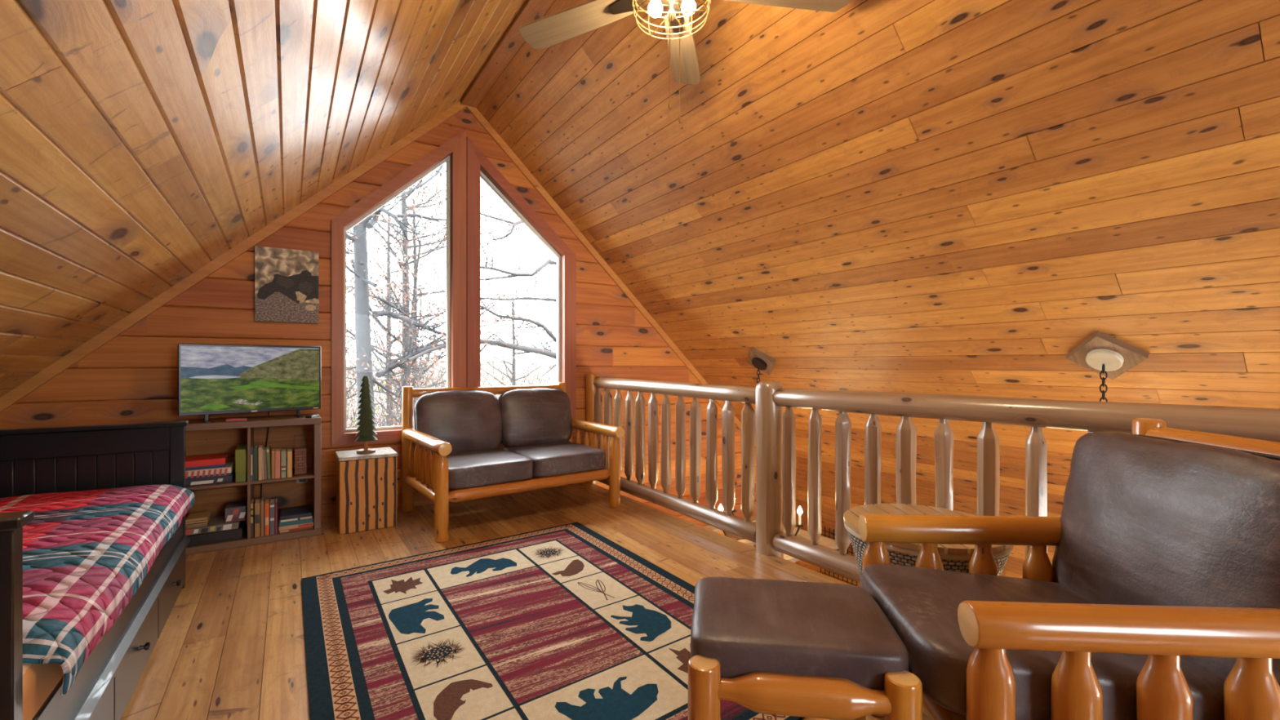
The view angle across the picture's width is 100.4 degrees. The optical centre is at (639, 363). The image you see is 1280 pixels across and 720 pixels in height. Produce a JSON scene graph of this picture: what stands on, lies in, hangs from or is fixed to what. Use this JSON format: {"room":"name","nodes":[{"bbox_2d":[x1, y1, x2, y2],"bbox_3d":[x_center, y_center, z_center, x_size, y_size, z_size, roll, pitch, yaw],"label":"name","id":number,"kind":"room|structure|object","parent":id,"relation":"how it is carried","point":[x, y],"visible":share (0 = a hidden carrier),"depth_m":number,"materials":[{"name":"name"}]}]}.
{"room":"cabin loft","nodes":[
{"label":"cabin loft","id":0,"kind":"room"},
{"bbox_2d":[0,0,526,397],"bbox_3d":[-0.683,-0.790,0.328,3.378,3.152,8.100,0,0,-33],"label":"ceiling","id":1,"kind":"structure","parent":0,"point":[142,142],"depth_m":1.98,"materials":[{"name":"brown wood"}]},
{"bbox_2d":[0,106,795,563],"bbox_3d":[-1.125,0.675,4.745,7.650,5.910,0.160,0,0,-33],"label":"wall","id":2,"kind":"structure","parent":0,"point":[132,377],"depth_m":3.80,"materials":[{"name":"brown wood"}]},
{"bbox_2d":[0,100,466,412],"bbox_3d":[-2.734,-0.731,3.575,3.174,2.958,0.023,0,0,-33],"label":"trim","id":3,"kind":"structure","parent":2,"relation":"attached to","point":[73,357],"depth_m":3.50,"materials":[{"name":"brown wood"}]},
{"bbox_2d":[260,411,269,497],"bbox_3d":[-2.576,0.715,3.663,0.053,0.770,0.011,0,0,-33],"label":"power cord","id":4,"kind":"object","parent":2,"relation":"attached to","point":[268,411],"visible":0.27,"depth_m":3.67,"materials":[{"name":"black plastic"}]},
{"bbox_2d":[254,245,319,323],"bbox_3d":[-2.469,-0.544,3.742,0.378,0.512,0.034,0,0,-33],"label":"picture","id":5,"kind":"object","parent":2,"relation":"attached to","point":[286,280],"visible":1,"depth_m":3.72,"materials":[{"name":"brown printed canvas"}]},
{"bbox_2d":[296,466,308,483],"bbox_3d":[-2.399,0.795,3.789,0.072,0.116,0.034,0,0,-33],"label":"wall outlet","id":6,"kind":"object","parent":2,"relation":"attached to","point":[300,481],"visible":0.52,"depth_m":3.79,"materials":[{"name":"black plastic"}]},
{"bbox_2d":[331,128,466,445],"bbox_3d":[-1.883,-0.673,4.210,0.968,2.546,0.158,0,0,-33],"label":"window","id":7,"kind":"structure","parent":2,"relation":"in","point":[453,152],"depth_m":4.22,"materials":[{"name":"brown wood"}]},
{"bbox_2d":[460,0,554,107],"bbox_3d":[0.683,-2.178,1.230,0.125,0.085,7.700,0,0,-33],"label":"trim","id":8,"kind":"structure","parent":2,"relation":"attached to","point":[512,40],"depth_m":3.67,"materials":[{"name":"brown wood"}]},
{"bbox_2d":[466,136,576,418],"bbox_3d":[-1.057,-0.639,4.755,0.999,2.477,0.158,0,0,-33],"label":"window","id":9,"kind":"structure","parent":2,"relation":"in","point":[477,166],"depth_m":4.63,"materials":[{"name":"brown wood"}]},
{"bbox_2d":[466,106,796,489],"bbox_3d":[0.238,-0.298,5.536,4.104,3.823,0.023,0,0,-33],"label":"trim","id":10,"kind":"structure","parent":2,"relation":"attached to","point":[476,113],"depth_m":5.02,"materials":[{"name":"brown wood"}]},
{"bbox_2d":[595,484,848,584],"bbox_3d":[1.633,1.260,1.857,0.022,0.259,7.700,0,0,-33],"label":"trim","id":11,"kind":"structure","parent":2,"relation":"attached to","point":[595,485],"depth_m":3.42,"materials":[{"name":"brown wood"}]},
{"bbox_2d":[120,482,932,719],"bbox_3d":[-0.222,1.240,0.632,4.425,0.220,7.700,0,0,-33],"label":"floor","id":12,"kind":"structure","parent":0,"point":[231,645],"depth_m":2.82,"materials":[{"name":"brown wood"}]},
{"bbox_2d":[0,420,190,719],"bbox_3d":[-2.146,0.711,1.603,1.007,0.838,2.064,0,0,-33],"label":"daybed","id":13,"kind":"object","parent":12,"relation":"on","point":[73,458],"visible":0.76,"depth_m":2.28,"materials":[{"name":"black paint"}]},
{"bbox_2d":[22,662,63,719],"bbox_3d":[-2.144,0.737,1.604,0.918,0.214,1.930,0,0,-33],"label":"mattress","id":14,"kind":"object","parent":13,"relation":"on","point":[39,680],"visible":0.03,"depth_m":1.14,"materials":[{"name":"fabric"}]},
{"bbox_2d":[0,484,194,696],"bbox_3d":[-2.144,0.652,1.656,0.978,0.171,1.855,0,0,-33],"label":"quilt","id":15,"kind":"object","parent":14,"relation":"on","point":[86,553],"visible":0.95,"depth_m":1.64,"materials":[{"name":"fabric"}]},
{"bbox_2d":[175,413,321,555],"bbox_3d":[-2.525,0.744,3.459,0.770,0.772,0.375,0,0,-33],"label":"bookshelf","id":16,"kind":"object","parent":12,"relation":"on","point":[313,472],"visible":0.46,"depth_m":3.38,"materials":[{"name":"brown wood"}]},
{"bbox_2d":[185,468,235,487],"bbox_3d":[-2.680,0.711,3.317,0.250,0.046,0.251,0,0,-33],"label":"game","id":17,"kind":"object","parent":16,"relation":"on","point":[221,479],"visible":0.55,"depth_m":3.22,"materials":[{"name":"black cardboard"}]},
{"bbox_2d":[185,461,235,479],"bbox_3d":[-2.680,0.663,3.308,0.250,0.050,0.246,0,0,-33],"label":"game","id":18,"kind":"object","parent":17,"relation":"on","point":[228,468],"visible":0.7,"depth_m":3.22,"materials":[{"name":"multicoloured cardboard"}]},
{"bbox_2d":[185,453,226,471],"bbox_3d":[-2.704,0.610,3.302,0.225,0.056,0.230,0,0,-36],"label":"game","id":19,"kind":"object","parent":18,"relation":"on","point":[213,460],"visible":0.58,"depth_m":3.24,"materials":[{"name":"red cardboard"}]},
{"bbox_2d":[186,520,245,546],"bbox_3d":[-2.663,1.055,3.341,0.295,0.066,0.290,0,0,-33],"label":"game","id":20,"kind":"object","parent":16,"relation":"on","point":[233,534],"visible":0.47,"depth_m":3.24,"materials":[{"name":"black cardboard"}]},
{"bbox_2d":[185,515,239,535],"bbox_3d":[-2.657,1.003,3.326,0.260,0.038,0.241,0,0,-33],"label":"box","id":21,"kind":"object","parent":20,"relation":"on","point":[218,523],"visible":0.62,"depth_m":3.25,"materials":[{"name":"cardboard"}]},
{"bbox_2d":[185,511,210,528],"bbox_3d":[-2.701,0.957,3.261,0.105,0.054,0.161,0,0,-33],"label":"box","id":22,"kind":"object","parent":21,"relation":"on","point":[197,519],"visible":0.98,"depth_m":3.21,"materials":[{"name":"brown cardboard"}]},
{"bbox_2d":[185,518,210,528],"bbox_3d":[-2.701,0.971,3.262,0.101,0.027,0.156,0,0,-33],"label":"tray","id":23,"kind":"object","parent":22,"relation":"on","point":[204,522],"depth_m":3.20,"materials":[{"name":"brown cardboard"}]},
{"bbox_2d":[224,500,247,522],"bbox_3d":[-2.563,0.940,3.388,0.105,0.089,0.181,0,0,-33],"label":"box","id":24,"kind":"object","parent":21,"relation":"on","point":[236,511],"visible":0.98,"depth_m":3.32,"materials":[{"name":"cardboard"}]},
{"bbox_2d":[225,511,247,522],"bbox_3d":[-2.563,0.962,3.389,0.101,0.044,0.176,0,0,-33],"label":"tray","id":25,"kind":"object","parent":24,"relation":"on","point":[230,517],"depth_m":3.31,"materials":[{"name":"cardboard"}]},
{"bbox_2d":[186,528,244,546],"bbox_3d":[-2.663,1.071,3.341,0.291,0.033,0.286,0,0,-33],"label":"box","id":26,"kind":"object","parent":20,"relation":"on","point":[227,536],"depth_m":3.23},
{"bbox_2d":[225,417,247,422],"bbox_3d":[-2.490,0.349,3.291,0.105,0.018,0.040,0,0,-33],"label":"case","id":27,"kind":"object","parent":16,"relation":"on","point":[233,420],"visible":1,"depth_m":3.28,"materials":[{"name":"plastic"}]},
{"bbox_2d":[235,444,247,482],"bbox_3d":[-2.531,0.633,3.392,0.056,0.202,0.230,0,0,-33],"label":"book","id":28,"kind":"object","parent":16,"relation":"on","point":[241,451],"visible":0.81,"depth_m":3.30,"materials":[{"name":"green paper"}]},
{"bbox_2d":[177,343,320,422],"bbox_3d":[-2.462,0.120,3.408,0.744,0.475,0.140,0,0,-44],"label":"television","id":29,"kind":"object","parent":16,"relation":"on","point":[213,379],"visible":1,"depth_m":3.37,"materials":[{"name":"black plastic"}]},
{"bbox_2d":[250,497,254,537],"bbox_3d":[-2.466,0.979,3.387,0.026,0.218,0.153,0,0,-33],"label":"book","id":30,"kind":"object","parent":16,"relation":"on","point":[252,504],"visible":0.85,"depth_m":3.33,"materials":[{"name":"brown paper"}]},
{"bbox_2d":[250,444,254,480],"bbox_3d":[-2.465,0.631,3.382,0.026,0.205,0.143,0,0,-33],"label":"book","id":31,"kind":"object","parent":16,"relation":"on","point":[252,446],"visible":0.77,"depth_m":3.33,"materials":[{"name":"blue paper"}]},
{"bbox_2d":[253,444,258,480],"bbox_3d":[-2.444,0.631,3.396,0.021,0.205,0.142,0,0,-33],"label":"book","id":32,"kind":"object","parent":16,"relation":"on","point":[255,447],"visible":0.92,"depth_m":3.34,"materials":[{"name":"green paper"}]},
{"bbox_2d":[254,497,261,537],"bbox_3d":[-2.439,0.982,3.405,0.028,0.212,0.153,0,0,-33],"label":"book","id":33,"kind":"object","parent":16,"relation":"on","point":[258,501],"visible":1,"depth_m":3.35,"materials":[{"name":"beige paper"}]},
{"bbox_2d":[257,444,262,479],"bbox_3d":[-2.425,0.631,3.409,0.019,0.205,0.142,0,0,-33],"label":"book","id":34,"kind":"object","parent":16,"relation":"on","point":[260,448],"visible":0.88,"depth_m":3.35,"materials":[{"name":"paper"}]},
{"bbox_2d":[261,496,264,536],"bbox_3d":[-2.418,0.977,3.420,0.015,0.222,0.152,0,0,-33],"label":"book","id":35,"kind":"object","parent":16,"relation":"on","point":[263,497],"visible":0.94,"depth_m":3.36,"materials":[{"name":"brown paper"}]},
{"bbox_2d":[261,445,264,479],"bbox_3d":[-2.413,0.636,3.417,0.011,0.195,0.142,-2,1,-33],"label":"book","id":36,"kind":"object","parent":16,"relation":"on","point":[262,450],"visible":0.83,"depth_m":3.36,"materials":[{"name":"beige paper"}]},
{"bbox_2d":[263,447,267,479],"bbox_3d":[-2.403,0.638,3.424,0.019,0.190,0.142,0,0,-33],"label":"book","id":37,"kind":"object","parent":16,"relation":"on","point":[264,448],"visible":0.94,"depth_m":3.37,"materials":[{"name":"brown paper"}]},
{"bbox_2d":[264,497,270,535],"bbox_3d":[-2.398,0.986,3.432,0.024,0.205,0.153,0,0,-33],"label":"book","id":38,"kind":"object","parent":16,"relation":"on","point":[267,502],"visible":0.93,"depth_m":3.37,"materials":[{"name":"orange paper"}]},
{"bbox_2d":[266,444,271,479],"bbox_3d":[-2.388,0.634,3.432,0.025,0.198,0.143,0,0,-33],"label":"book","id":39,"kind":"object","parent":16,"relation":"on","point":[268,447],"visible":1,"depth_m":3.38,"materials":[{"name":"green paper"}]},
{"bbox_2d":[269,498,275,534],"bbox_3d":[-2.375,0.988,3.447,0.026,0.200,0.153,0,0,-33],"label":"book","id":40,"kind":"object","parent":16,"relation":"on","point":[272,504],"visible":0.99,"depth_m":3.38,"materials":[{"name":"grey paper"}]},
{"bbox_2d":[271,447,275,479],"bbox_3d":[-2.369,0.644,3.446,0.016,0.180,0.142,0,0,-33],"label":"book","id":41,"kind":"object","parent":16,"relation":"on","point":[273,449],"visible":0.99,"depth_m":3.39,"materials":[{"name":"orange paper"}]},
{"bbox_2d":[275,497,277,533],"bbox_3d":[-2.358,0.988,3.459,0.013,0.200,0.152,0,0,-33],"label":"book","id":42,"kind":"object","parent":16,"relation":"on","point":[276,500],"visible":1,"depth_m":3.40,"materials":[{"name":"paper"}]},
{"bbox_2d":[275,448,280,478],"bbox_3d":[-2.349,0.646,3.459,0.027,0.176,0.142,0,0,-33],"label":"book","id":43,"kind":"object","parent":16,"relation":"on","point":[277,451],"visible":1,"depth_m":3.40,"materials":[{"name":"pink paper"}]},
{"bbox_2d":[280,448,286,478],"bbox_3d":[-2.322,0.648,3.476,0.028,0.172,0.143,0,0,-33],"label":"book","id":44,"kind":"object","parent":16,"relation":"on","point":[283,451],"visible":1,"depth_m":3.42,"materials":[{"name":"grey paper"}]},
{"bbox_2d":[287,448,292,477],"bbox_3d":[-2.296,0.650,3.494,0.026,0.168,0.142,0,0,-33],"label":"book","id":45,"kind":"object","parent":16,"relation":"on","point":[289,451],"visible":1,"depth_m":3.44,"materials":[{"name":"orange paper"}]},
{"bbox_2d":[278,522,313,533],"bbox_3d":[-2.296,1.080,3.557,0.190,0.016,0.223,0,0,-33],"label":"book","id":46,"kind":"object","parent":16,"relation":"on","point":[311,526],"visible":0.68,"depth_m":3.46,"materials":[{"name":"red paper"}]},
{"bbox_2d":[278,522,313,530],"bbox_3d":[-2.293,1.060,3.559,0.192,0.024,0.223,0,0,-33],"label":"book","id":47,"kind":"object","parent":46,"relation":"on","point":[309,524],"visible":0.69,"depth_m":3.46,"materials":[{"name":"beige paper"}]},
{"bbox_2d":[279,511,313,526],"bbox_3d":[-2.294,1.035,3.559,0.188,0.026,0.222,0,0,-33],"label":"book","id":48,"kind":"object","parent":47,"relation":"on","point":[310,520],"visible":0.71,"depth_m":3.47,"materials":[{"name":"teal paper"}]},
{"bbox_2d":[279,507,312,522],"bbox_3d":[-2.296,1.013,3.557,0.185,0.018,0.223,0,0,-33],"label":"book","id":49,"kind":"object","parent":48,"relation":"on","point":[307,517],"visible":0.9,"depth_m":3.47,"materials":[{"name":"beige paper"}]},
{"bbox_2d":[280,505,311,519],"bbox_3d":[-2.296,0.994,3.558,0.172,0.020,0.222,0,0,-33],"label":"book","id":50,"kind":"object","parent":49,"relation":"on","point":[302,511],"visible":1,"depth_m":3.52,"materials":[{"name":"black paper"}]},
{"bbox_2d":[294,447,306,474],"bbox_3d":[-2.250,0.602,3.535,0.074,0.259,0.074,0,0,-33],"label":"tower","id":51,"kind":"object","parent":16,"relation":"on","point":[300,453],"visible":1,"depth_m":3.51,"materials":[{"name":"wood"}]},
{"bbox_2d":[305,413,319,417],"bbox_3d":[-2.182,0.350,3.550,0.036,0.016,0.140,0,0,-13],"label":"remote control","id":52,"kind":"object","parent":16,"relation":"on","point":[312,415],"visible":1,"depth_m":3.52,"materials":[{"name":"black plastic"}]},
{"bbox_2d":[334,447,398,534],"bbox_3d":[-1.918,0.876,3.735,0.360,0.508,0.332,0,0,-33],"label":"end table","id":53,"kind":"object","parent":12,"relation":"on","point":[366,484],"visible":0.95,"depth_m":3.60,"materials":[{"name":"brown wood"}]},
{"bbox_2d":[355,375,377,453],"bbox_3d":[-1.913,0.354,3.728,0.144,0.535,0.141,0,0,-33],"label":"pine tree","id":54,"kind":"object","parent":53,"relation":"on","point":[366,428],"visible":1,"depth_m":3.70,"materials":[{"name":"green paint"}]},
{"bbox_2d":[401,382,624,542],"bbox_3d":[-0.979,0.652,4.127,1.419,0.955,0.979,0,0,-37],"label":"loveseat","id":55,"kind":"object","parent":12,"relation":"on","point":[457,433],"visible":1,"depth_m":4.05,"materials":[{"name":"brown leather"}]},
{"bbox_2d":[412,390,502,454],"bbox_3d":[-1.411,0.464,4.162,0.673,0.512,0.284,0,0,-37],"label":"cushion","id":56,"kind":"object","parent":55,"relation":"on","point":[468,420],"depth_m":4.07,"materials":[{"name":"brown leather"}]},
{"bbox_2d":[431,448,533,489],"bbox_3d":[-1.195,0.755,3.892,0.632,0.170,0.703,0,0,-37],"label":"seat cushion","id":57,"kind":"object","parent":55,"relation":"on","point":[468,468],"depth_m":3.67,"materials":[{"name":"brown leather"}]},
{"bbox_2d":[497,387,572,447],"bbox_3d":[-0.891,0.466,4.552,0.665,0.506,0.278,0,0,-37],"label":"cushion","id":58,"kind":"object","parent":55,"relation":"on","point":[528,416],"depth_m":4.44,"materials":[{"name":"brown leather"}]},
{"bbox_2d":[502,441,606,477],"bbox_3d":[-0.694,0.755,4.267,0.632,0.171,0.702,0,0,-37],"label":"seat cushion","id":59,"kind":"object","parent":55,"relation":"on","point":[548,459],"depth_m":4.05,"materials":[{"name":"brown leather"}]},
{"bbox_2d":[301,522,804,719],"bbox_3d":[-0.486,1.123,2.335,1.645,0.014,2.334,0,0,-33],"label":"area rug","id":60,"kind":"object","parent":12,"relation":"on","point":[566,621],"visible":0.83,"depth_m":2.18,"materials":[{"name":"fabric"}]},
{"bbox_2d":[688,576,922,719],"bbox_3d":[0.390,0.876,1.405,0.507,0.484,0.513,0,0,8],"label":"ottoman","id":61,"kind":"object","parent":60,"relation":"on","point":[806,649],"visible":1,"depth_m":1.22,"materials":[{"name":"brown leather"}]},
{"bbox_2d":[844,503,1013,577],"bbox_3d":[1.097,0.874,2.065,0.576,0.512,0.576,0,0,-33],"label":"table","id":62,"kind":"object","parent":12,"relation":"on","point":[954,557],"visible":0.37,"depth_m":1.88,"materials":[{"name":"wood"}]},
{"bbox_2d":[586,373,1279,582],"bbox_3d":[0.958,0.735,2.938,0.173,1.270,5.150,0,0,-33],"label":"log railing","id":63,"kind":"object","parent":12,"relation":"on","point":[775,432],"visible":0.66,"depth_m":2.90,"materials":[{"name":"brown wood"}]},
{"bbox_2d":[858,417,1279,719],"bbox_3d":[1.133,0.652,1.387,0.971,0.955,0.736,0,0,5],"label":"armchair","id":64,"kind":"object","parent":12,"relation":"on","point":[1158,598],"visible":0.97,"depth_m":1.19,"materials":[{"name":"brown leather"}]},
{"bbox_2d":[859,564,1225,719],"bbox_3d":[1.040,0.726,1.395,0.785,0.207,0.579,0,0,5],"label":"seat cushion","id":65,"kind":"object","parent":64,"relation":"on","point":[922,603],"depth_m":1.23,"materials":[{"name":"brown leather"}]},
{"bbox_2d":[1052,431,1279,686],"bbox_3d":[1.395,0.483,1.365,0.298,0.572,0.675,0,0,5],"label":"cushion","id":66,"kind":"object","parent":64,"relation":"on","point":[1150,518],"depth_m":1.29,"materials":[{"name":"brown leather"}]},
{"bbox_2d":[475,0,1279,552],"bbox_3d":[2.436,-0.333,2.387,4.360,4.066,8.100,0,0,-33],"label":"ceiling","id":67,"kind":"structure","parent":0,"point":[931,197],"depth_m":2.72,"materials":[{"name":"brown wood"}]},
{"bbox_2d":[518,0,850,124],"bbox_3d":[0.119,-1.508,2.018,1.378,1.255,1.370,0,0,-33],"label":"ceiling fan","id":68,"kind":"object","parent":67,"relation":"hanging from","point":[551,29],"visible":1,"depth_m":2.23,"materials":[{"name":"brown wood"}]},
{"bbox_2d":[702,525,755,546],"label":"chandelier","id":69,"kind":"object","parent":67,"relation":"hanging from","point":[740,539],"depth_m":4.94,"materials":[{"name":"wood"}]},
{"bbox_2d":[746,347,775,382],"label":"chandelier","id":70,"kind":"object","parent":67,"relation":"hanging from","point":[761,361],"depth_m":4.76,"materials":[{"name":"wood"}]},
{"bbox_2d":[783,553,799,562],"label":"chandelier","id":71,"kind":"object","parent":67,"relation":"hanging from","point":[788,557],"depth_m":4.30,"materials":[{"name":"wood"}]},
{"bbox_2d":[792,506,811,541],"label":"chandelier","id":72,"kind":"object","parent":67,"relation":"hanging from","point":[798,532],"depth_m":4.83,"materials":[{"name":"wood"}]},
{"bbox_2d":[817,535,838,549],"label":"chandelier","id":73,"kind":"object","parent":67,"relation":"hanging from","point":[823,540],"depth_m":4.67,"materials":[{"name":"wood"}]},
{"bbox_2d":[1066,330,1149,401],"bbox_3d":[2.390,0.743,2.751,1.040,1.815,1.040,0,0,-33],"label":"chandelier","id":74,"kind":"object","parent":67,"relation":"hanging from","point":[1108,356],"visible":0.16,"depth_m":2.73,"materials":[{"name":"wood"}]},
{"bbox_2d":[795,488,1053,586],"bbox_3d":[4.107,2.575,3.490,0.100,2.110,7.700,0,0,-33],"label":"wall","id":75,"kind":"structure","parent":0,"point":[1013,567],"depth_m":6.23,"materials":[{"name":"brown wood"}]},
{"bbox_2d":[819,526,857,586],"bbox_3d":[2.276,2.200,6.127,0.010,0.560,0.500,0,0,-33],"label":"rack","id":76,"kind":"object","parent":75,"relation":"attached to","point":[828,531],"visible":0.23,"depth_m":6.17,"materials":[{"name":"metal"}]},
{"label":"outside","id":77,"kind":"structure","parent":0,"visible":0},
{"bbox_2d":[346,360,556,427],"bbox_3d":[-26.185,1.848,53.290,105.000,5.167,108.000,0,0,-33],"label":"ground","id":78,"kind":"structure","parent":77,"point":[532,366],"depth_m":70.49,"materials":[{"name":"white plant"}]},
{"bbox_2d":[346,380,401,428],"bbox_3d":[-4.762,2.103,8.639,4.127,4.068,4.321,0,0,-33],"label":"shrub","id":79,"kind":"object","parent":78,"relation":"on","point":[380,388],"visible":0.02,"depth_m":9.12,"materials":[{"name":"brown plant"}]},
{"bbox_2d":[346,353,443,427],"bbox_3d":[-7.085,1.312,13.382,5.965,5.053,5.046,0,0,-44],"label":"shrub","id":80,"kind":"object","parent":78,"relation":"on","point":[353,407],"visible":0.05,"depth_m":13.85,"materials":[{"name":"plant"}]},
{"bbox_2d":[346,200,489,426],"bbox_3d":[-9.751,-1.812,19.878,6.089,10.686,6.714,0,0,10],"label":"bare tree","id":81,"kind":"object","parent":78,"relation":"on","point":[388,238],"visible":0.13,"depth_m":20.08,"materials":[{"name":"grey plant"}]},
{"bbox_2d":[346,167,511,406],"bbox_3d":[-6.994,-1.751,17.256,5.817,10.966,5.556,0,0,42],"label":"bare tree","id":82,"kind":"object","parent":78,"relation":"on","point":[415,305],"visible":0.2,"depth_m":16.92,"materials":[{"name":"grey plant"}]},
{"bbox_2d":[346,162,525,426],"bbox_3d":[-4.676,-1.375,7.946,5.665,11.012,4.623,0,0,-33],"label":"bare tree","id":83,"kind":"object","parent":78,"relation":"on","point":[360,265],"visible":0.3,"depth_m":8.06,"materials":[{"name":"grey plant"}]},
{"bbox_2d":[346,333,529,426],"bbox_3d":[-8.284,1.155,19.879,8.184,4.967,6.271,0,0,-8],"label":"shrub","id":84,"kind":"object","parent":78,"relation":"on","point":[487,334],"visible":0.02,"depth_m":19.80,"materials":[{"name":"plant"}]},
{"bbox_2d":[346,172,532,420],"bbox_3d":[-5.300,-1.695,11.839,6.525,11.459,5.122,0,0,-37],"label":"bare tree","id":85,"kind":"object","parent":78,"relation":"on","point":[403,258],"visible":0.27,"depth_m":11.98,"materials":[{"name":"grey plant"}]},
{"bbox_2d":[346,207,533,426],"bbox_3d":[-6.216,-0.824,12.534,7.382,9.512,5.012,0,0,-9],"label":"bare tree","id":86,"kind":"object","parent":78,"relation":"on","point":[387,234],"visible":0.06,"depth_m":12.48,"materials":[{"name":"grey plant"}]},
{"bbox_2d":[346,329,534,428],"bbox_3d":[-3.639,1.706,9.473,5.092,4.866,4.485,0,0,-17],"label":"shrub","id":87,"kind":"object","parent":78,"relation":"on","point":[348,404],"visible":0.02,"depth_m":9.02,"materials":[{"name":"orange plant"}]},
{"bbox_2d":[346,175,555,428],"bbox_3d":[-4.553,-0.172,10.306,5.087,8.606,5.098,0,0,40],"label":"bare tree","id":88,"kind":"object","parent":78,"relation":"on","point":[415,277],"visible":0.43,"depth_m":10.20,"materials":[{"name":"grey plant"}]},
{"bbox_2d":[346,337,554,426],"bbox_3d":[-4.447,1.704,12.492,5.373,4.669,5.446,0,0,-12],"label":"shrub","id":89,"kind":"object","parent":78,"relation":"on","point":[520,337],"visible":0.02,"depth_m":12.22,"materials":[{"name":"orange plant"}]},
{"bbox_2d":[349,338,555,426],"bbox_3d":[-5.834,1.365,16.749,6.286,4.747,6.457,0,0,-33],"label":"shrub","id":90,"kind":"object","parent":78,"relation":"on","point":[420,339],"visible":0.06,"depth_m":16.18,"materials":[{"name":"orange plant"}]},
{"bbox_2d":[350,169,556,389],"bbox_3d":[-1.236,-2.098,9.182,5.438,12.462,5.114,0,0,-5],"label":"bare tree","id":91,"kind":"object","parent":78,"relation":"on","point":[526,349],"visible":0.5,"depth_m":8.28,"materials":[{"name":"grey plant"}]},
{"bbox_2d":[374,280,556,418],"bbox_3d":[-2.500,1.215,10.939,5.166,5.836,6.651,0,0,-33],"label":"shrub","id":92,"kind":"object","parent":78,"relation":"on","point":[501,372],"visible":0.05,"depth_m":11.70,"materials":[{"name":"plant"}]},
{"bbox_2d":[437,332,556,396],"bbox_3d":[-1.953,1.352,13.800,5.465,5.371,5.813,0,0,15],"label":"shrub","id":93,"kind":"object","parent":78,"relation":"on","point":[548,377],"visible":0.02,"depth_m":13.64,"materials":[{"name":"brown plant"}]},
{"bbox_2d":[480,270,556,397],"bbox_3d":[-4.681,0.097,19.732,4.124,7.270,5.159,0,0,-23],"label":"bare tree","id":94,"kind":"object","parent":78,"relation":"on","point":[551,285],"visible":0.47,"depth_m":19.66,"materials":[{"name":"grey plant"}]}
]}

